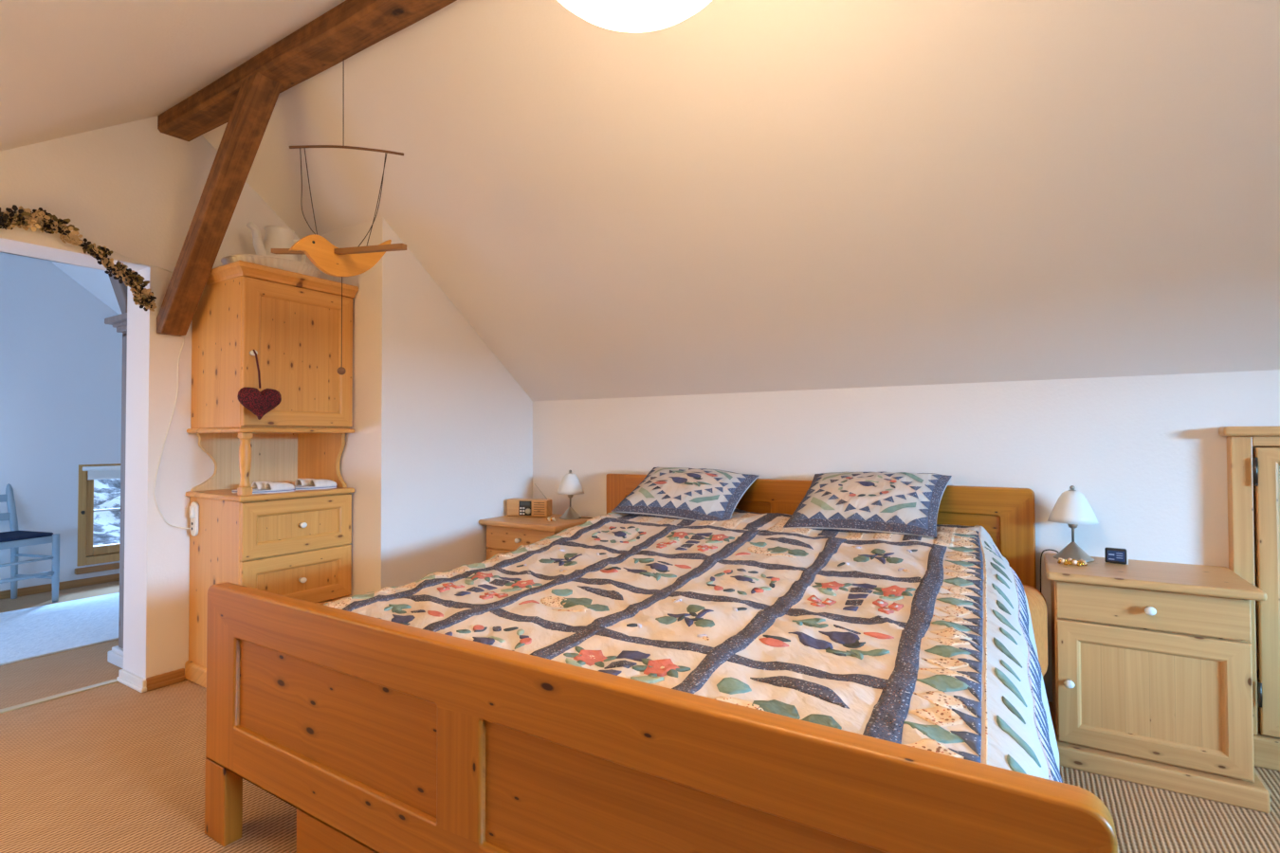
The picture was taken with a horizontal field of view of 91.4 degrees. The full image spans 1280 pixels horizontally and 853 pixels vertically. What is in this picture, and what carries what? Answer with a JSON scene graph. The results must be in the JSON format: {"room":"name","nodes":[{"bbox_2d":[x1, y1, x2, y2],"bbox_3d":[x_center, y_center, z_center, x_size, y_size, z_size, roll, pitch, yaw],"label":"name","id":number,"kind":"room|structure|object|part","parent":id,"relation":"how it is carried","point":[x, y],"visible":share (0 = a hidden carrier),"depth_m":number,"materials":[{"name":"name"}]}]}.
{"room":"bedroom","nodes":[
{"label":"bedroom","id":0,"kind":"room"},
{"bbox_2d":[0,252,122,591],"bbox_3d":[-4.678,-0.135,3.986,0.150,2.628,4.030,-1,-1,32],"label":"wall","id":1,"kind":"structure","parent":0,"point":[61,365],"depth_m":4.52,"materials":[{"name":"white paint"}]},
{"bbox_2d":[0,573,119,599],"bbox_3d":[-4.605,1.151,3.920,0.015,0.055,4.030,-1,-1,32],"label":"baseboard","id":2,"kind":"structure","parent":1,"relation":"attached to","point":[27,591],"depth_m":4.56,"materials":[{"name":"brown wood"}]},
{"bbox_2d":[74,463,120,574],"bbox_3d":[-4.031,0.695,4.948,0.156,0.810,0.710,-1,-1,32],"label":"window","id":3,"kind":"structure","parent":1,"relation":"in","point":[88,554],"depth_m":4.71,"materials":[{"name":"brown wood"}]},
{"bbox_3d":[-3.988,1.078,4.915,0.055,0.043,0.710,-1,-1,32],"label":"sill","id":4,"kind":"part","parent":3,"relation":"part of","materials":[{"name":"brown wood"}]},
{"bbox_2d":[82,465,120,479],"bbox_3d":[-3.980,0.354,4.919,0.031,0.101,0.635,-1,-1,32],"label":"roller blind","id":5,"kind":"object","parent":3,"relation":"attached to","point":[89,472],"depth_m":4.74,"materials":[{"name":"white fabric"}]},
{"bbox_3d":[-4.039,0.662,4.951,0.060,0.641,0.571,-1,-1,32],"label":"sash","id":6,"kind":"part","parent":3,"relation":"part of","materials":[{"name":"brown wood"}]},
{"bbox_2d":[0,115,301,679],"bbox_3d":[-2.406,-0.164,2.575,0.240,2.628,4.030,-1,-1,32],"label":"wall","id":7,"kind":"structure","parent":0,"point":[134,190],"depth_m":2.77,"materials":[{"name":"white paint"}]},
{"bbox_2d":[0,204,156,311],"bbox_3d":[-2.364,-0.676,2.348,0.070,0.343,0.933,-1,-1,32],"label":"flower garland","id":8,"kind":"object","parent":7,"relation":"attached to","point":[41,219],"visible":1,"depth_m":2.51,"materials":[{"name":"black plant"}]},
{"bbox_3d":[-2.376,-0.775,2.320,0.049,0.048,0.016,-6,-6,-24],"label":"flower","id":9,"kind":"part","parent":8,"relation":"part of","materials":[{"name":"black plant"}]},
{"bbox_3d":[-2.378,-0.750,2.328,0.037,0.038,0.013,17,-27,-10],"label":"flower","id":10,"kind":"part","parent":8,"relation":"part of","materials":[{"name":"black plant"}]},
{"bbox_3d":[-2.367,-0.758,2.345,0.038,0.037,0.010,8,2,-15],"label":"flower","id":11,"kind":"part","parent":8,"relation":"part of","materials":[{"name":"beige plant"}]},
{"bbox_3d":[-2.356,-0.807,2.354,0.048,0.047,0.016,37,-27,-29],"label":"flower","id":12,"kind":"part","parent":8,"relation":"part of","materials":[{"name":"black plant"}]},
{"bbox_3d":[-2.353,-0.781,2.370,0.040,0.039,0.013,15,2,-17],"label":"flower","id":13,"kind":"part","parent":8,"relation":"part of","materials":[{"name":"black plant"}]},
{"bbox_3d":[-2.355,-0.772,2.378,0.012,0.047,0.046,-11,-25,21],"label":"flower","id":14,"kind":"part","parent":8,"relation":"part of","materials":[{"name":"beige plant"}]},
{"bbox_3d":[-2.349,-0.814,2.380,0.014,0.052,0.053,2,37,12],"label":"flower","id":15,"kind":"part","parent":8,"relation":"part of","materials":[{"name":"beige plant"}]},
{"bbox_3d":[-2.334,-0.777,2.399,0.050,0.049,0.013,32,16,-43],"label":"flower","id":16,"kind":"part","parent":8,"relation":"part of","materials":[{"name":"beige plant"}]},
{"bbox_3d":[-2.332,-0.792,2.397,0.040,0.039,0.010,-19,-19,-27],"label":"flower","id":17,"kind":"part","parent":8,"relation":"part of","materials":[{"name":"beige plant"}]},
{"bbox_3d":[-2.323,-0.826,2.419,0.045,0.044,0.015,10,-1,-37],"label":"flower","id":18,"kind":"part","parent":8,"relation":"part of","materials":[{"name":"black plant"}]},
{"bbox_3d":[-2.319,-0.784,2.425,0.010,0.039,0.040,-5,31,-5],"label":"flower","id":19,"kind":"part","parent":8,"relation":"part of","materials":[{"name":"beige plant"}]},
{"bbox_3d":[-2.320,-0.809,2.419,0.013,0.048,0.049,27,-24,41],"label":"flower","id":20,"kind":"part","parent":8,"relation":"part of","materials":[{"name":"beige plant"}]},
{"bbox_3d":[-2.318,-0.808,2.419,0.047,0.048,0.012,18,27,-32],"label":"flower","id":21,"kind":"part","parent":8,"relation":"part of","materials":[{"name":"beige plant"}]},
{"bbox_3d":[-2.304,-0.786,2.433,0.016,0.048,0.046,-18,-23,10],"label":"flower","id":22,"kind":"part","parent":8,"relation":"part of","materials":[{"name":"black plant"}]},
{"bbox_3d":[-2.294,-0.780,2.456,0.012,0.046,0.048,0,-19,12],"label":"flower","id":23,"kind":"part","parent":8,"relation":"part of","materials":[{"name":"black plant"}]},
{"bbox_3d":[-2.293,-0.749,2.481,0.010,0.039,0.040,-9,38,-3],"label":"flower","id":24,"kind":"part","parent":8,"relation":"part of","materials":[{"name":"beige plant"}]},
{"bbox_3d":[-2.283,-0.774,2.469,0.014,0.041,0.040,-23,-49,32],"label":"flower","id":25,"kind":"part","parent":8,"relation":"part of","materials":[{"name":"black plant"}]},
{"bbox_3d":[-2.272,-0.775,2.489,0.012,0.047,0.046,27,21,36],"label":"flower","id":26,"kind":"part","parent":8,"relation":"part of","materials":[{"name":"beige plant"}]},
{"bbox_3d":[-2.273,-0.749,2.499,0.010,0.040,0.039,-44,-10,37],"label":"flower","id":27,"kind":"part","parent":8,"relation":"part of","materials":[{"name":"beige plant"}]},
{"bbox_3d":[-2.269,-0.745,2.500,0.052,0.054,0.014,38,-51,-19],"label":"flower","id":28,"kind":"part","parent":8,"relation":"part of","materials":[{"name":"beige plant"}]},
{"bbox_3d":[-2.248,-0.742,2.529,0.037,0.036,0.012,44,-25,-30],"label":"flower","id":29,"kind":"part","parent":8,"relation":"part of","materials":[{"name":"black plant"}]},
{"bbox_3d":[-2.230,-0.713,2.557,0.012,0.036,0.036,-14,2,45],"label":"flower","id":30,"kind":"part","parent":8,"relation":"part of","materials":[{"name":"black plant"}]},
{"bbox_3d":[-2.226,-0.714,2.565,0.044,0.046,0.012,-16,35,-5],"label":"flower","id":31,"kind":"part","parent":8,"relation":"part of","materials":[{"name":"beige plant"}]},
{"bbox_3d":[-2.225,-0.687,2.582,0.017,0.049,0.051,-5,-37,25],"label":"flower","id":32,"kind":"part","parent":8,"relation":"part of","materials":[{"name":"black plant"}]},
{"bbox_3d":[-2.210,-0.672,2.596,0.011,0.042,0.043,-19,-18,27],"label":"flower","id":33,"kind":"part","parent":8,"relation":"part of","materials":[{"name":"beige plant"}]},
{"bbox_3d":[-2.211,-0.679,2.595,0.048,0.047,0.012,6,-16,-20],"label":"flower","id":34,"kind":"part","parent":8,"relation":"part of","materials":[{"name":"beige plant"}]},
{"bbox_3d":[-2.200,-0.642,2.597,0.013,0.040,0.039,3,-20,40],"label":"flower","id":35,"kind":"part","parent":8,"relation":"part of","materials":[{"name":"black plant"}]},
{"bbox_3d":[-2.193,-0.647,2.620,0.011,0.043,0.044,6,-1,17],"label":"flower","id":36,"kind":"part","parent":8,"relation":"part of","materials":[{"name":"beige plant"}]},
{"bbox_3d":[-2.193,-0.629,2.640,0.049,0.047,0.016,12,23,-19],"label":"flower","id":37,"kind":"part","parent":8,"relation":"part of","materials":[{"name":"black plant"}]},
{"bbox_3d":[-2.175,-0.615,2.648,0.014,0.053,0.051,-12,-18,10],"label":"flower","id":38,"kind":"part","parent":8,"relation":"part of","materials":[{"name":"beige plant"}]},
{"bbox_3d":[-2.164,-0.647,2.659,0.017,0.051,0.049,-14,25,21],"label":"flower","id":39,"kind":"part","parent":8,"relation":"part of","materials":[{"name":"black plant"}]},
{"bbox_3d":[-2.168,-0.641,2.668,0.013,0.052,0.051,7,14,33],"label":"flower","id":40,"kind":"part","parent":8,"relation":"part of","materials":[{"name":"beige plant"}]},
{"bbox_3d":[-2.163,-0.597,2.674,0.042,0.041,0.011,9,9,-21],"label":"flower","id":41,"kind":"part","parent":8,"relation":"part of","materials":[{"name":"beige plant"}]},
{"bbox_3d":[-2.140,-0.524,2.700,0.015,0.046,0.044,27,-30,35],"label":"flower","id":42,"kind":"part","parent":8,"relation":"part of","materials":[{"name":"black plant"}]},
{"bbox_3d":[-2.140,-0.576,2.705,0.014,0.053,0.052,26,-21,16],"label":"flower","id":43,"kind":"part","parent":8,"relation":"part of","materials":[{"name":"beige plant"}]},
{"bbox_3d":[-2.129,-0.521,2.711,0.014,0.052,0.053,-24,11,17],"label":"flower","id":44,"kind":"part","parent":8,"relation":"part of","materials":[{"name":"beige plant"}]},
{"bbox_2d":[116,669,146,693],"bbox_3d":[-2.255,1.128,2.770,0.262,0.050,0.024,-1,-1,32],"label":"trim","id":45,"kind":"structure","parent":7,"relation":"attached to","point":[126,678],"depth_m":2.75,"materials":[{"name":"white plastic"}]},
{"bbox_2d":[146,668,184,691],"bbox_3d":[-2.108,1.125,2.778,0.022,0.055,0.145,-1,-1,32],"label":"baseboard","id":46,"kind":"structure","parent":7,"relation":"attached to","point":[163,680],"depth_m":2.77,"materials":[{"name":"brown wood"}]},
{"bbox_2d":[156,72,282,336],"bbox_3d":[-1.763,-0.871,2.595,0.843,0.910,0.100,-1,-1,32],"label":"diagonal brace","id":47,"kind":"object","parent":7,"relation":"attached to","point":[258,95],"visible":1,"depth_m":2.55,"materials":[{"name":"brown wood"}]},
{"bbox_2d":[301,217,532,596],"bbox_3d":[-1.232,0.078,3.587,0.680,2.173,1.064,-1,-1,32],"label":"wall","id":48,"kind":"structure","parent":0,"point":[441,442],"depth_m":3.15,"materials":[{"name":"white paint"}]},
{"bbox_2d":[0,0,1279,402],"bbox_3d":[-0.708,-0.618,1.527,9.500,1.985,4.430,-1,-1,32],"label":"ceiling","id":49,"kind":"structure","parent":0,"point":[732,196],"depth_m":2.12,"materials":[{"name":"white paint"}]},
{"bbox_2d":[157,0,457,141],"bbox_3d":[0.630,-1.402,1.139,6.480,0.112,0.139,-1,-1,32],"label":"roof beam","id":50,"kind":"structure","parent":49,"relation":"attached to","point":[351,27],"depth_m":2.24,"materials":[{"name":"brown wood"}]},
{"bbox_2d":[270,58,406,374],"bbox_3d":[-1.085,-0.757,2.222,0.575,1.144,0.364,0,-1,-7],"label":"mobile","id":51,"kind":"object","parent":50,"relation":"hanging from","point":[329,259],"visible":1,"depth_m":2.22,"materials":[{"name":"brown wood"}]},
{"bbox_2d":[558,0,711,32],"bbox_3d":[-0.009,-0.891,0.962,0.407,0.487,0.407,-1,-1,32],"label":"ceiling lamp","id":52,"kind":"object","parent":49,"relation":"hanging from","point":[619,15],"visible":1,"depth_m":1.00,"materials":[{"name":"white glass"}]},
{"bbox_2d":[0,581,1279,852],"bbox_3d":[-0.704,1.178,1.496,9.500,0.100,4.330,-1,-1,32],"label":"floor","id":53,"kind":"structure","parent":0,"point":[114,768],"depth_m":1.97,"materials":[{"name":"carpet"}]},
{"bbox_2d":[0,483,59,603],"bbox_3d":[-4.234,0.728,4.095,0.530,0.905,0.440,0,-1,17],"label":"dining chair","id":54,"kind":"object","parent":53,"relation":"on","point":[15,539],"visible":0.99,"depth_m":4.20,"materials":[{"name":"blue paint"}]},
{"bbox_3d":[-4.364,0.732,4.322,0.150,0.905,0.040,0,-1,17],"label":"post","id":55,"kind":"part","parent":54,"relation":"part of","materials":[{"name":"blue paint"}]},
{"bbox_3d":[-4.181,0.758,4.079,0.380,0.045,0.400,0,-1,17],"label":"seat frame","id":56,"kind":"part","parent":54,"relation":"part of","materials":[{"name":"blue paint"}]},
{"bbox_3d":[-4.177,0.725,4.078,0.350,0.025,0.390,0,-1,17],"label":"seat","id":57,"kind":"part","parent":54,"relation":"part of","materials":[{"name":"blue fabric"}]},
{"bbox_3d":[-3.941,0.954,4.212,0.040,0.455,0.040,0,-1,17],"label":"leg","id":58,"kind":"part","parent":54,"relation":"part of","materials":[{"name":"blue paint"}]},
{"bbox_2d":[0,678,118,713],"bbox_3d":[-2.626,1.145,2.420,0.040,0.006,0.970,-1,-1,32],"label":"trim","id":59,"kind":"structure","parent":53,"relation":"on","point":[111,682],"depth_m":2.65,"materials":[{"name":"beige wood"}]},
{"bbox_2d":[0,592,119,665],"bbox_3d":[-3.493,1.165,3.564,1.240,0.010,2.200,-1,-1,32],"label":"rug","id":60,"kind":"object","parent":53,"relation":"on","point":[28,633],"visible":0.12,"depth_m":3.61,"materials":[{"name":"white fabric"}]},
{"bbox_2d":[104,312,127,669],"bbox_3d":[-2.337,0.314,3.239,0.345,1.695,0.615,-1,-1,32],"label":"post","id":61,"kind":"object","parent":53,"relation":"on","point":[115,656],"visible":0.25,"depth_m":3.07,"materials":[{"name":"white wood"}]},
{"bbox_3d":[-2.339,-0.486,3.253,0.345,0.095,0.615,-1,-1,32],"label":"cornice","id":62,"kind":"part","parent":61,"relation":"part of","materials":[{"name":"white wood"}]},
{"bbox_2d":[108,271,127,313],"bbox_3d":[-2.710,-0.910,3.209,0.650,0.750,0.102,-1,-1,32],"label":"diagonal brace","id":63,"kind":"object","parent":61,"relation":"on","point":[119,289],"visible":0.12,"depth_m":3.03,"materials":[{"name":"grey wood"}]},
{"bbox_2d":[184,260,358,688],"bbox_3d":[-1.733,0.234,2.943,0.502,1.842,0.544,-1,-1,32],"label":"tall cabinet","id":64,"kind":"object","parent":53,"relation":"on","point":[296,544],"visible":0.77,"depth_m":2.82,"materials":[{"name":"brown wood"}]},
{"bbox_2d":[189,501,199,536],"bbox_3d":[-2.023,0.418,2.828,0.056,0.156,0.022,-1,-1,32],"label":"power socket","id":65,"kind":"object","parent":64,"relation":"attached to","point":[193,508],"visible":1,"depth_m":2.82,"materials":[{"name":"white plastic"}]},
{"bbox_2d":[95,245,193,530],"bbox_3d":[-2.135,-0.140,2.716,0.069,1.222,0.359,-1,-1,32],"label":"power cable","id":66,"kind":"object","parent":65,"relation":"attached to","point":[96,246],"visible":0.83,"depth_m":2.79,"materials":[{"name":"white plastic"}]},
{"bbox_3d":[-1.932,0.167,3.077,0.020,0.267,0.488,-1,-1,32],"label":"panel","id":67,"kind":"part","parent":64,"relation":"part of","materials":[{"name":"beige wood"}]},
{"bbox_3d":[-1.682,0.159,2.659,0.047,0.267,0.047,-1,-1,32],"label":"turned post","id":68,"kind":"part","parent":64,"relation":"part of","materials":[{"name":"brown wood"}]},
{"bbox_2d":[237,349,281,420],"bbox_3d":[-1.605,-0.178,2.632,0.085,0.300,0.176,-1,-1,32],"label":"heart ornament","id":69,"kind":"object","parent":64,"relation":"hanging from","point":[259,403],"visible":1,"depth_m":2.61,"materials":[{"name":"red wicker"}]},
{"bbox_2d":[185,484,354,502],"bbox_3d":[-1.734,0.310,2.951,0.490,0.024,0.528,-1,-1,32],"label":"countertop","id":70,"kind":"structure","parent":64,"relation":"on","point":[221,494],"depth_m":2.78,"materials":[{"name":"brown wood"}]},
{"bbox_2d":[231,481,273,493],"bbox_3d":[-1.744,0.273,2.845,0.083,0.046,0.206,-1,-1,38],"label":"slipper","id":71,"kind":"object","parent":70,"relation":"on","point":[255,485],"visible":0.41,"depth_m":2.83,"materials":[{"name":"fabric"}]},
{"bbox_2d":[252,481,295,493],"bbox_3d":[-1.652,0.272,2.794,0.083,0.046,0.206,-1,-1,40],"label":"slipper","id":72,"kind":"object","parent":70,"relation":"on","point":[270,487],"visible":0.91,"depth_m":2.79,"materials":[{"name":"fabric"}]},
{"bbox_2d":[294,478,314,487],"bbox_3d":[-1.646,0.276,3.031,0.083,0.046,0.206,-1,-1,39],"label":"slipper","id":73,"kind":"object","parent":70,"relation":"on","point":[300,482],"visible":0.32,"depth_m":3.02,"materials":[{"name":"fabric"}]},
{"bbox_2d":[295,479,337,490],"bbox_3d":[-1.554,0.275,2.980,0.083,0.046,0.206,-1,-1,42],"label":"slipper","id":74,"kind":"object","parent":70,"relation":"on","point":[314,484],"visible":0.94,"depth_m":2.97,"materials":[{"name":"fabric"}]},
{"bbox_2d":[220,254,320,277],"bbox_3d":[-1.732,-0.720,2.942,0.404,0.066,0.404,-1,-1,32],"label":"baking dish","id":75,"kind":"object","parent":64,"relation":"on","point":[283,264],"visible":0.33,"depth_m":2.80,"materials":[{"name":"white ceramic"}]},
{"bbox_2d":[246,220,306,262],"bbox_3d":[-1.737,-0.821,2.990,0.253,0.251,0.156,1,-1,-33],"label":"jug","id":76,"kind":"object","parent":75,"relation":"in","point":[276,236],"visible":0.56,"depth_m":2.94,"materials":[{"name":"white ceramic"}]},
{"bbox_3d":[-1.775,-0.850,2.922,0.052,0.194,0.122,-1,-1,32],"label":"spout","id":77,"kind":"part","parent":76,"relation":"part of","materials":[{"name":"white ceramic"}]},
{"bbox_3d":[-1.682,-0.830,3.072,0.018,0.178,0.077,-1,-1,32],"label":"handle","id":78,"kind":"part","parent":76,"relation":"part of","materials":[{"name":"white ceramic"}]},
{"bbox_3d":[-1.735,-0.660,2.958,0.502,0.054,0.544,-1,-1,32],"label":"cornice","id":79,"kind":"part","parent":64,"relation":"part of","materials":[{"name":"brown wood"}]},
{"bbox_3d":[-1.548,0.696,2.842,0.020,0.243,0.502,-1,-1,32],"label":"drawer","id":80,"kind":"part","parent":64,"relation":"part of","materials":[{"name":"brown wood"}]},
{"bbox_3d":[-1.549,0.447,2.846,0.020,0.243,0.502,-1,-1,32],"label":"drawer","id":81,"kind":"part","parent":64,"relation":"part of","materials":[{"name":"brown wood"}]},
{"bbox_3d":[-1.551,-0.317,2.859,0.020,0.632,0.502,-1,-1,32],"label":"door","id":82,"kind":"part","parent":64,"relation":"part of","materials":[{"name":"brown wood"}]},
{"bbox_3d":[-1.553,0.696,2.845,0.008,0.119,0.372,-1,-1,32],"label":"panel","id":83,"kind":"part","parent":64,"relation":"part of","materials":[{"name":"brown wood"}]},
{"bbox_3d":[-1.554,0.447,2.849,0.008,0.119,0.372,-1,-1,32],"label":"panel","id":84,"kind":"part","parent":64,"relation":"part of","materials":[{"name":"brown wood"}]},
{"bbox_3d":[-1.555,-0.318,2.862,0.010,0.502,0.368,-1,-1,32],"label":"panel","id":85,"kind":"part","parent":64,"relation":"part of","materials":[{"name":"brown wood"}]},
{"bbox_3d":[-1.629,0.168,3.185,0.419,0.267,0.020,-1,-1,32],"label":"panel","id":86,"kind":"part","parent":64,"relation":"part of","materials":[{"name":"brown wood"}]},
{"bbox_3d":[-1.548,0.942,2.837,0.020,0.237,0.502,-1,-1,32],"label":"drawer","id":87,"kind":"part","parent":64,"relation":"part of","materials":[{"name":"brown wood"}]},
{"bbox_2d":[478,513,590,560],"bbox_3d":[-0.554,0.839,3.495,0.547,0.645,0.425,-1,-1,32],"label":"nightstand","id":88,"kind":"object","parent":53,"relation":"on","point":[505,534],"visible":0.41,"depth_m":3.38,"materials":[{"name":"brown wood"}]},
{"bbox_3d":[-0.643,0.881,3.353,0.492,0.405,0.020,-1,-1,32],"label":"door","id":89,"kind":"part","parent":88,"relation":"part of","materials":[{"name":"brown wood"}]},
{"bbox_3d":[-0.644,0.609,3.357,0.492,0.125,0.020,-1,-1,32],"label":"drawer","id":90,"kind":"part","parent":88,"relation":"part of","materials":[{"name":"brown wood"}]},
{"bbox_2d":[507,483,551,517],"bbox_3d":[-0.641,0.425,3.613,0.250,0.184,0.098,0,-1,14],"label":"radio","id":91,"kind":"object","parent":88,"relation":"on","point":[516,507],"visible":1,"depth_m":3.58,"materials":[{"name":"brown wood"}]},
{"bbox_3d":[-0.657,0.468,3.578,0.075,0.084,0.005,0,-1,14],"label":"control panel","id":92,"kind":"part","parent":91,"relation":"part of","materials":[{"name":"black plastic"}]},
{"bbox_2d":[533,502,544,514],"bbox_3d":[-0.575,0.467,3.558,0.065,0.070,0.003,0,-1,14],"label":"speaker grille","id":93,"kind":"object","parent":91,"relation":"attached to","point":[534,502],"depth_m":3.56,"materials":[{"name":"brown wood"}]},
{"bbox_2d":[546,516,555,521],"bbox_3d":[-0.484,0.504,3.401,0.058,0.022,0.037,-1,-1,32],"label":"bracelet","id":94,"kind":"object","parent":88,"relation":"on","point":[549,519],"visible":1,"depth_m":3.38,"materials":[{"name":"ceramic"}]},
{"bbox_2d":[556,470,592,519],"bbox_3d":[-0.353,0.480,3.502,0.250,0.472,0.156,-1,-1,32],"label":"table lamp","id":95,"kind":"object","parent":88,"relation":"on","point":[570,485],"visible":0.86,"depth_m":3.49,"materials":[{"name":"metal"}]},
{"bbox_3d":[-0.393,0.322,3.530,0.156,0.115,0.156,-1,-1,32],"label":"lamp shade","id":96,"kind":"part","parent":95,"relation":"part of","materials":[{"name":"white fabric"}]},
{"bbox_2d":[204,474,1117,852],"bbox_3d":[0.174,0.687,2.088,2.078,0.897,2.050,-1,-1,32],"label":"bed","id":97,"kind":"object","parent":53,"relation":"on","point":[382,736],"visible":0.5,"depth_m":1.15,"materials":[{"name":"brown wood"}]},
{"bbox_3d":[-1.152,1.028,1.729,0.110,0.210,0.048,-1,-1,32],"label":"leg","id":98,"kind":"part","parent":97,"relation":"part of","materials":[{"name":"brown wood"}]},
{"bbox_3d":[-0.731,0.678,1.472,0.798,0.242,0.020,-1,-1,32],"label":"panel","id":99,"kind":"part","parent":97,"relation":"part of","materials":[{"name":"brown wood"}]},
{"bbox_3d":[0.055,0.668,0.984,0.818,0.242,0.020,-1,-1,32],"label":"panel","id":100,"kind":"part","parent":97,"relation":"part of","materials":[{"name":"brown wood"}]},
{"bbox_2d":[323,508,1062,783],"bbox_3d":[0.167,0.695,2.076,2.110,0.643,1.952,-1,-1,32],"label":"quilt","id":101,"kind":"object","parent":97,"relation":"on","point":[928,644],"visible":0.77,"depth_m":1.55,"materials":[{"name":"fabric"}]},
{"bbox_2d":[611,467,759,521],"bbox_3d":[0.220,0.314,2.949,0.579,0.227,0.424,-1,-1,28],"label":"cushion","id":102,"kind":"object","parent":101,"relation":"on","point":[673,493],"visible":0.97,"depth_m":2.85,"materials":[{"name":"fabric"}]},
{"bbox_2d":[783,471,951,538],"bbox_3d":[0.926,0.301,2.537,0.573,0.226,0.421,-1,-1,34],"label":"cushion","id":103,"kind":"object","parent":101,"relation":"on","point":[887,502],"visible":0.99,"depth_m":2.44,"materials":[{"name":"fabric"}]},
{"bbox_3d":[0.282,0.592,3.205,0.835,0.455,0.022,-1,-1,32],"label":"panel","id":104,"kind":"part","parent":97,"relation":"part of","materials":[{"name":"brown wood"}]},
{"bbox_3d":[0.679,0.591,2.958,2.020,0.677,0.042,-1,-1,32],"label":"headboard","id":105,"kind":"part","parent":97,"relation":"part of","materials":[{"name":"brown wood"}]},
{"bbox_3d":[1.098,0.582,2.699,0.805,0.455,0.022,-1,-1,32],"label":"panel","id":106,"kind":"part","parent":97,"relation":"part of","materials":[{"name":"brown wood"}]},
{"bbox_3d":[0.298,0.712,2.029,1.750,0.325,1.900,-1,-1,32],"label":"mattress","id":107,"kind":"part","parent":97,"relation":"part of","materials":[{"name":"fabric"}]},
{"bbox_2d":[1043,552,1270,813],"bbox_3d":[1.705,0.810,2.127,0.539,0.645,0.425,-1,-1,32],"label":"nightstand","id":108,"kind":"object","parent":53,"relation":"on","point":[1152,664],"visible":0.98,"depth_m":1.98,"materials":[{"name":"brown wood"}]},
{"bbox_2d":[1040,485,1098,592],"bbox_3d":[1.609,0.475,2.319,0.156,0.512,0.156,0,-1,-1],"label":"table lamp","id":109,"kind":"object","parent":108,"relation":"on","point":[1072,508],"visible":0.96,"depth_m":2.29,"materials":[{"name":"metal"}]},
{"bbox_3d":[1.556,0.599,2.366,0.012,0.266,0.070,1,-1,-41],"label":"cord","id":110,"kind":"part","parent":109,"relation":"part of","materials":[{"name":"black plastic"}]},
{"bbox_3d":[1.609,0.395,2.320,0.031,0.100,0.031,-1,-1,32],"label":"stem","id":111,"kind":"part","parent":109,"relation":"part of","materials":[{"name":"metal"}]},
{"bbox_3d":[1.608,0.297,2.322,0.156,0.115,0.156,-1,-1,32],"label":"lamp shade","id":112,"kind":"part","parent":109,"relation":"part of","materials":[{"name":"white fabric"}]},
{"bbox_2d":[1057,557,1087,566],"bbox_3d":[1.530,0.479,2.210,0.089,0.022,0.054,-1,-1,32],"label":"bracelet","id":113,"kind":"object","parent":108,"relation":"on","point":[1081,562],"visible":1,"depth_m":2.20,"materials":[{"name":"gold metal"}]},
{"bbox_2d":[1104,547,1128,565],"bbox_3d":[1.708,0.463,2.240,0.065,0.054,0.040,-1,-1,38],"label":"alarm clock","id":114,"kind":"object","parent":108,"relation":"on","point":[1116,556],"visible":1,"depth_m":2.23,"materials":[{"name":"black plastic"}]},
{"bbox_3d":[1.619,0.851,1.990,0.356,0.280,0.008,-1,-1,32],"label":"panel","id":115,"kind":"part","parent":108,"relation":"part of","materials":[{"name":"brown wood"}]},
{"bbox_3d":[1.615,0.580,1.990,0.484,0.125,0.020,-1,-1,32],"label":"drawer","id":116,"kind":"part","parent":108,"relation":"part of","materials":[{"name":"brown wood"}]},
{"bbox_3d":[1.616,0.852,1.985,0.484,0.405,0.020,-1,-1,32],"label":"door","id":117,"kind":"part","parent":108,"relation":"part of","materials":[{"name":"brown wood"}]},
{"bbox_2d":[1218,426,1279,771],"bbox_3d":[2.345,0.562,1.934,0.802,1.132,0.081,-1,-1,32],"label":"wardrobe","id":118,"kind":"object","parent":53,"relation":"on","point":[1252,452],"visible":0.8,"depth_m":2.08,"materials":[{"name":"pine"},{"name":"dark metal"},{"name":"pale pine"}]},
{"bbox_3d":[2.344,0.012,1.943,0.802,0.032,0.081,-1,-1,32],"label":"cornice","id":119,"kind":"part","parent":118,"relation":"part of","materials":[{"name":"brown wood"}]},
{"bbox_3d":[2.340,0.544,1.925,0.635,0.955,0.022,-1,-1,32],"label":"door","id":120,"kind":"part","parent":118,"relation":"part of","materials":[{"name":"brown wood"}]},
{"bbox_2d":[532,369,1279,703],"bbox_3d":[0.397,0.465,3.284,9.500,1.383,0.150,-1,-1,32],"label":"wall","id":121,"kind":"structure","parent":0,"point":[1147,454],"depth_m":2.54,"materials":[{"name":"white paint"}]},
{"label":"outside","id":122,"kind":"structure","parent":0,"visible":0},
{"bbox_2d":[92,478,120,546],"bbox_3d":[-7.580,1.296,8.809,9.000,2.561,9.000,-1,-1,32],"label":"garden","id":123,"kind":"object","parent":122,"point":[106,492],"visible":0.02,"depth_m":9.00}
]}

